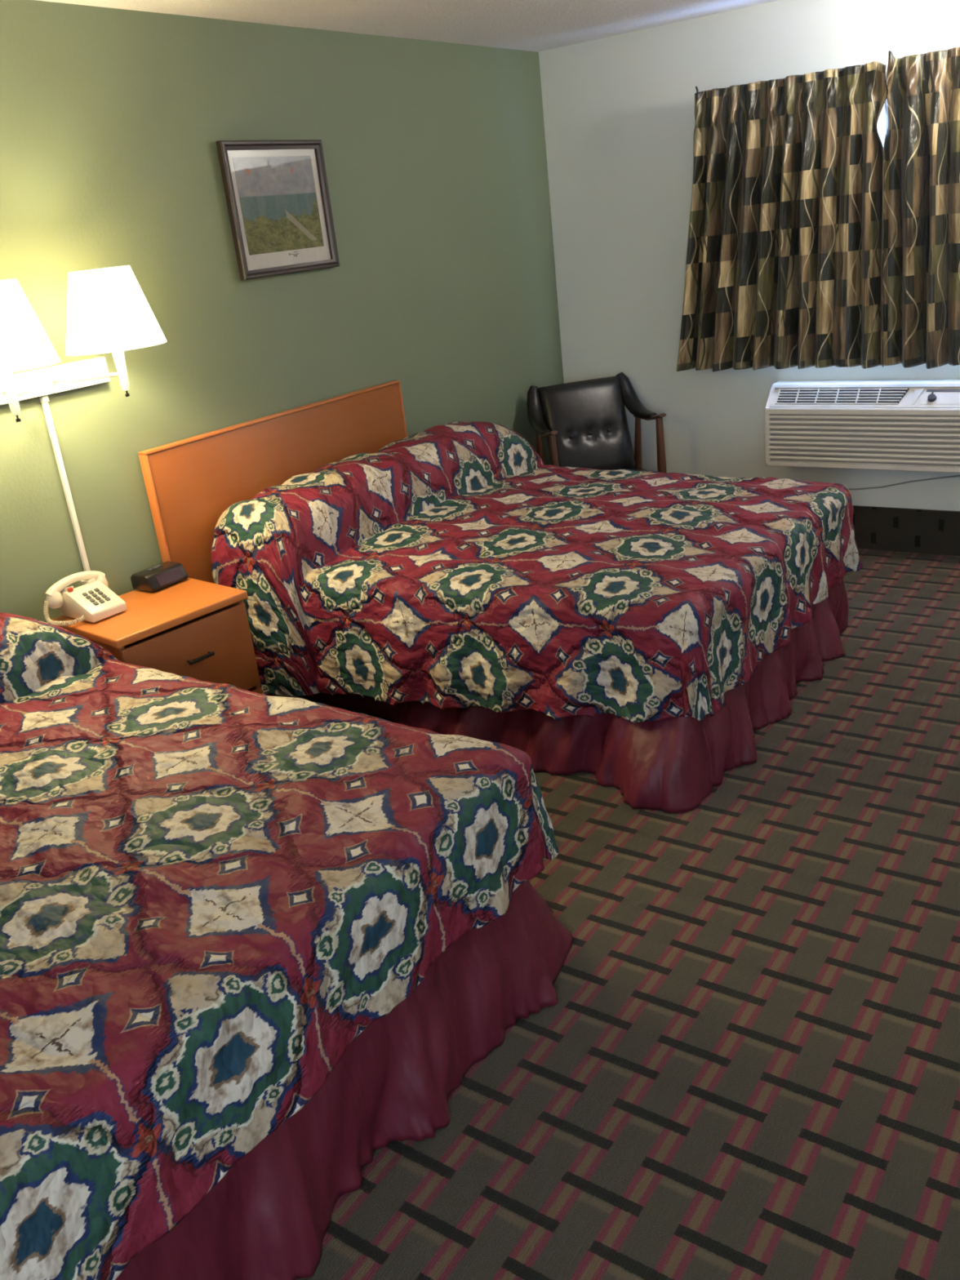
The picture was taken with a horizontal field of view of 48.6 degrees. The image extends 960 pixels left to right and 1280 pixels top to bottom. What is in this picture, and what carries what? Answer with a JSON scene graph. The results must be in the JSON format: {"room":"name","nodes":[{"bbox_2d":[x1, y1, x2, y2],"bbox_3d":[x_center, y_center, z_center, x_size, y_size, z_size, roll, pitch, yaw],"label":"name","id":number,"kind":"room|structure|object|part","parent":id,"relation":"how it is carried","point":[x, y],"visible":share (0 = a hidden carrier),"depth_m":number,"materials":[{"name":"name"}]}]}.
{"room":"hotel room","nodes":[
{"label":"hotel room","id":0,"kind":"room"},
{"bbox_2d":[0,0,564,622],"bbox_3d":[-1.474,-0.638,3.351,0.150,2.440,6.800,9,26,34],"label":"wall","id":1,"kind":"structure","parent":0,"point":[443,286],"depth_m":3.86,"materials":[{"name":"green paint"}]},
{"bbox_2d":[0,265,166,571],"bbox_3d":[-1.227,-0.563,3.249,0.390,1.042,0.683,9,26,34],"label":"wall lamp","id":2,"kind":"object","parent":1,"relation":"attached to","point":[108,311],"visible":0.98,"depth_m":3.12,"materials":[{"name":"white metal"}]},
{"bbox_2d":[0,372,21,422],"bbox_3d":[-1.324,-0.714,2.992,0.036,0.201,0.036,9,26,34],"label":"socket","id":3,"kind":"object","parent":2,"relation":"attached to","point":[7,379],"depth_m":2.99,"materials":[{"name":"metal"}]},
{"bbox_3d":[-1.349,-0.727,3.115,0.081,0.016,0.238,-18,24,-26],"label":"swing arm","id":4,"kind":"part","parent":2,"relation":"part of","materials":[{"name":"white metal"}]},
{"bbox_3d":[-1.341,-0.864,2.933,0.300,0.230,0.300,9,26,34],"label":"lamp shade","id":5,"kind":"part","parent":2,"relation":"part of","materials":[{"name":"white fabric"}]},
{"bbox_3d":[-1.399,-0.781,3.266,0.034,0.080,0.600,9,26,34],"label":"plate","id":6,"kind":"part","parent":2,"relation":"part of","materials":[{"name":"white metal"}]},
{"bbox_3d":[-1.329,-0.443,3.456,0.020,0.692,0.022,9,26,34],"label":"cord","id":7,"kind":"part","parent":2,"relation":"part of","materials":[{"name":"white metal"}]},
{"bbox_3d":[-1.225,-0.806,3.278,0.238,0.016,0.081,-2,22,11],"label":"swing arm","id":8,"kind":"part","parent":2,"relation":"part of","materials":[{"name":"white metal"}]},
{"bbox_3d":[-1.125,-1.001,3.218,0.300,0.230,0.300,9,26,34],"label":"lamp shade","id":9,"kind":"part","parent":2,"relation":"part of","materials":[{"name":"white fabric"}]},
{"bbox_2d":[111,351,129,396],"bbox_3d":[-1.107,-0.851,3.277,0.036,0.201,0.036,9,26,34],"label":"socket","id":10,"kind":"object","parent":2,"relation":"attached to","point":[118,357],"depth_m":3.28,"materials":[{"name":"metal"}]},
{"bbox_2d":[137,380,407,583],"bbox_3d":[-0.729,-0.573,4.275,0.050,0.687,1.400,9,26,34],"label":"headboard","id":11,"kind":"object","parent":1,"relation":"attached to","point":[189,482],"visible":0.52,"depth_m":3.99,"materials":[{"name":"orange wood"}]},
{"bbox_2d":[215,139,339,280],"bbox_3d":[-0.747,-1.631,4.019,0.030,0.466,0.536,8,26,33],"label":"framed picture","id":12,"kind":"object","parent":1,"relation":"attached to","point":[277,192],"visible":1,"depth_m":4.01,"materials":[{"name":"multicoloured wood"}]},
{"bbox_2d":[232,155,324,255],"bbox_3d":[-0.752,-1.645,4.017,0.002,0.330,0.416,8,26,33],"label":"print","id":13,"kind":"object","parent":12,"relation":"attached to","point":[277,197],"depth_m":4.01},
{"bbox_2d":[37,0,777,52],"bbox_3d":[0.336,-1.513,1.559,4.900,0.100,6.800,9,26,34],"label":"ceiling","id":14,"kind":"structure","parent":0,"point":[531,25],"depth_m":4.20,"materials":[{"name":"white paint"}]},
{"bbox_2d":[273,548,959,1279],"bbox_3d":[0.605,0.837,2.484,4.900,0.100,6.800,9,26,34],"label":"floor","id":15,"kind":"structure","parent":0,"point":[745,1064],"depth_m":2.31,"materials":[{"name":"carpet"}]},
{"bbox_2d":[51,577,262,694],"bbox_3d":[-1.043,0.184,3.599,0.427,0.645,0.490,13,28,40],"label":"nightstand","id":16,"kind":"object","parent":15,"relation":"on","point":[197,629],"visible":0.44,"depth_m":3.44,"materials":[{"name":"orange wood"}]},
{"bbox_2d":[43,570,126,626],"bbox_3d":[-1.268,-0.141,3.418,0.187,0.129,0.242,10,27,37],"label":"telephone","id":17,"kind":"object","parent":16,"relation":"on","point":[93,602],"visible":0.98,"depth_m":3.40,"materials":[{"name":"plastic"}]},
{"bbox_2d":[45,591,64,608],"bbox_3d":[-1.359,-0.135,3.398,0.053,0.062,0.053,10,27,37],"label":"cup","id":18,"kind":"object","parent":17,"relation":"on","point":[55,599],"depth_m":3.38,"materials":[{"name":"plastic"}]},
{"bbox_3d":[-1.323,-0.085,3.364,0.141,0.076,0.049,1,22,18],"label":"coiled cord","id":19,"kind":"part","parent":17,"relation":"part of","materials":[{"name":"plastic"}]},
{"bbox_2d":[66,586,73,592],"bbox_3d":[-1.309,-0.161,3.400,0.014,0.013,0.015,10,27,37],"label":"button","id":20,"kind":"object","parent":17,"relation":"on","point":[69,589],"depth_m":3.40,"materials":[{"name":"red plastic"}]},
{"bbox_2d":[130,561,187,591],"bbox_3d":[-1.105,-0.222,3.668,0.116,0.060,0.156,9,26,35],"label":"alarm clock","id":21,"kind":"object","parent":16,"relation":"on","point":[153,579],"visible":1,"depth_m":3.63,"materials":[{"name":"black plastic"}]},
{"bbox_3d":[-0.921,0.090,3.432,0.012,0.295,0.462,13,28,40],"label":"drawer","id":22,"kind":"part","parent":16,"relation":"part of","materials":[{"name":"orange wood"}]},
{"bbox_3d":[-0.898,0.057,3.422,0.025,0.012,0.094,13,28,40],"label":"handle","id":23,"kind":"part","parent":16,"relation":"part of","materials":[{"name":"metal"}]},
{"bbox_3d":[-0.892,0.340,3.530,0.012,0.215,0.462,13,28,40],"label":"drawer","id":24,"kind":"part","parent":16,"relation":"part of","materials":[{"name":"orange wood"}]},
{"bbox_2d":[115,880,573,1279],"bbox_3d":[-0.979,0.695,2.401,1.883,0.560,1.903,9,26,34],"label":"bed skirt","id":25,"kind":"object","parent":15,"relation":"on","point":[268,1217],"visible":0.3,"depth_m":2.05,"materials":[{"name":"fabric"}]},
{"bbox_2d":[0,612,559,1279],"bbox_3d":[-1.048,0.443,2.286,1.874,0.526,1.670,9,26,34],"label":"bedspread","id":26,"kind":"object","parent":25,"relation":"on","point":[209,891],"visible":1,"depth_m":1.97,"materials":[{"name":"fabric"}]},
{"bbox_2d":[293,577,848,813],"bbox_3d":[0.337,-0.149,4.147,1.870,0.570,1.729,9,26,34],"label":"bed skirt","id":27,"kind":"object","parent":15,"relation":"on","point":[672,765],"visible":0.26,"depth_m":3.42,"materials":[{"name":"fabric"}]},
{"bbox_2d":[210,421,862,723],"bbox_3d":[0.290,-0.347,4.062,1.879,0.757,1.782,9,26,34],"label":"bedspread","id":28,"kind":"object","parent":27,"relation":"on","point":[446,566],"visible":0.97,"depth_m":3.68,"materials":[{"name":"fabric"}]},
{"bbox_2d":[526,372,666,472],"bbox_3d":[0.621,-0.861,5.449,0.623,0.885,0.558,-11,22,-12],"label":"armchair","id":29,"kind":"object","parent":15,"relation":"on","point":[584,424],"visible":0.59,"depth_m":5.47,"materials":[{"name":"black leather"}]},
{"bbox_3d":[0.323,-0.771,5.605,0.043,0.668,0.136,-11,22,-12],"label":"leg","id":30,"kind":"part","parent":29,"relation":"part of","materials":[{"name":"brown wood"}]},
{"bbox_3d":[0.325,-1.036,5.298,0.041,0.059,0.308,-11,22,-10],"label":"armrest","id":31,"kind":"part","parent":29,"relation":"part of","materials":[{"name":"brown wood"}]},
{"bbox_3d":[0.395,-0.677,5.308,0.047,0.692,0.072,-11,22,-12],"label":"leg","id":32,"kind":"part","parent":29,"relation":"part of","materials":[{"name":"brown wood"}]},
{"bbox_3d":[0.558,-1.093,5.522,0.440,0.480,0.231,-11,22,-12],"label":"backrest","id":33,"kind":"part","parent":29,"relation":"part of","materials":[{"name":"black leather"}]},
{"bbox_3d":[0.646,-0.785,5.404,0.500,0.124,0.413,-11,22,-12],"label":"seat","id":34,"kind":"part","parent":29,"relation":"part of","materials":[{"name":"leather"}]},
{"bbox_3d":[0.840,-0.875,5.719,0.043,0.668,0.136,-11,22,-12],"label":"leg","id":35,"kind":"part","parent":29,"relation":"part of","materials":[{"name":"brown wood"}]},
{"bbox_3d":[0.864,-1.144,5.417,0.041,0.059,0.308,-12,22,-14],"label":"armrest","id":36,"kind":"part","parent":29,"relation":"part of","materials":[{"name":"brown wood"}]},
{"bbox_3d":[0.935,-0.785,5.426,0.047,0.692,0.072,-11,22,-12],"label":"leg","id":37,"kind":"part","parent":29,"relation":"part of","materials":[{"name":"brown wood"}]},
{"bbox_2d":[538,0,959,511],"bbox_3d":[2.346,-1.527,4.496,4.600,2.440,0.150,9,26,34],"label":"wall","id":38,"kind":"structure","parent":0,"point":[619,110],"depth_m":5.24,"materials":[{"name":"white paint"}]},
{"bbox_2d":[764,378,959,473],"bbox_3d":[1.858,-0.988,4.888,1.067,0.377,0.203,9,26,34],"label":"air conditioner","id":39,"kind":"object","parent":38,"relation":"attached to","point":[912,425],"visible":1,"depth_m":4.86,"materials":[{"name":"beige plastic"}]},
{"bbox_2d":[769,383,959,408],"bbox_3d":[1.821,-1.102,4.809,1.027,0.092,0.085,9,26,34],"label":"grille","id":40,"kind":"object","parent":39,"relation":"attached to","point":[781,395],"depth_m":4.85,"materials":[{"name":"beige plastic"}]},
{"bbox_3d":[1.988,-1.069,4.681,0.038,0.043,0.036,9,26,34],"label":"knob","id":41,"kind":"part","parent":39,"relation":"part of","materials":[{"name":"black plastic"}]},
{"bbox_3d":[2.079,-1.060,4.633,0.365,0.064,0.062,9,26,34],"label":"control panel","id":42,"kind":"part","parent":39,"relation":"part of","materials":[{"name":"beige plastic"}]},
{"bbox_2d":[848,475,959,489],"bbox_3d":[2.044,-0.757,4.987,0.751,0.145,0.006,9,26,34],"label":"power cord","id":43,"kind":"object","parent":38,"relation":"attached to","point":[956,475],"visible":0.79,"depth_m":5.02,"materials":[{"name":"plastic"}]},
{"bbox_2d":[853,505,959,555],"bbox_3d":[2.418,-0.467,4.841,4.572,0.213,0.014,9,26,34],"label":"baseboard","id":44,"kind":"structure","parent":38,"relation":"attached to","point":[931,531],"depth_m":5.09,"materials":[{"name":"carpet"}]},
{"bbox_3d":[1.752,-2.345,4.385,1.824,0.151,0.100,9,26,34],"label":"curtain rod","id":45,"kind":"object","parent":38,"relation":"attached to","visible":0},
{"bbox_2d":[676,61,888,371],"bbox_3d":[1.346,-1.867,4.851,1.014,1.239,0.140,9,26,35],"label":"curtain","id":46,"kind":"object","parent":45,"relation":"hanging from","point":[786,230],"visible":1,"depth_m":4.80,"materials":[{"name":"fabric"}]},
{"bbox_2d":[880,46,959,368],"bbox_3d":[2.146,-1.751,4.291,1.035,1.265,0.151,9,26,34],"label":"curtain","id":47,"kind":"object","parent":45,"relation":"hanging from","point":[922,145],"visible":1,"depth_m":4.47,"materials":[{"name":"fabric"}]}
]}

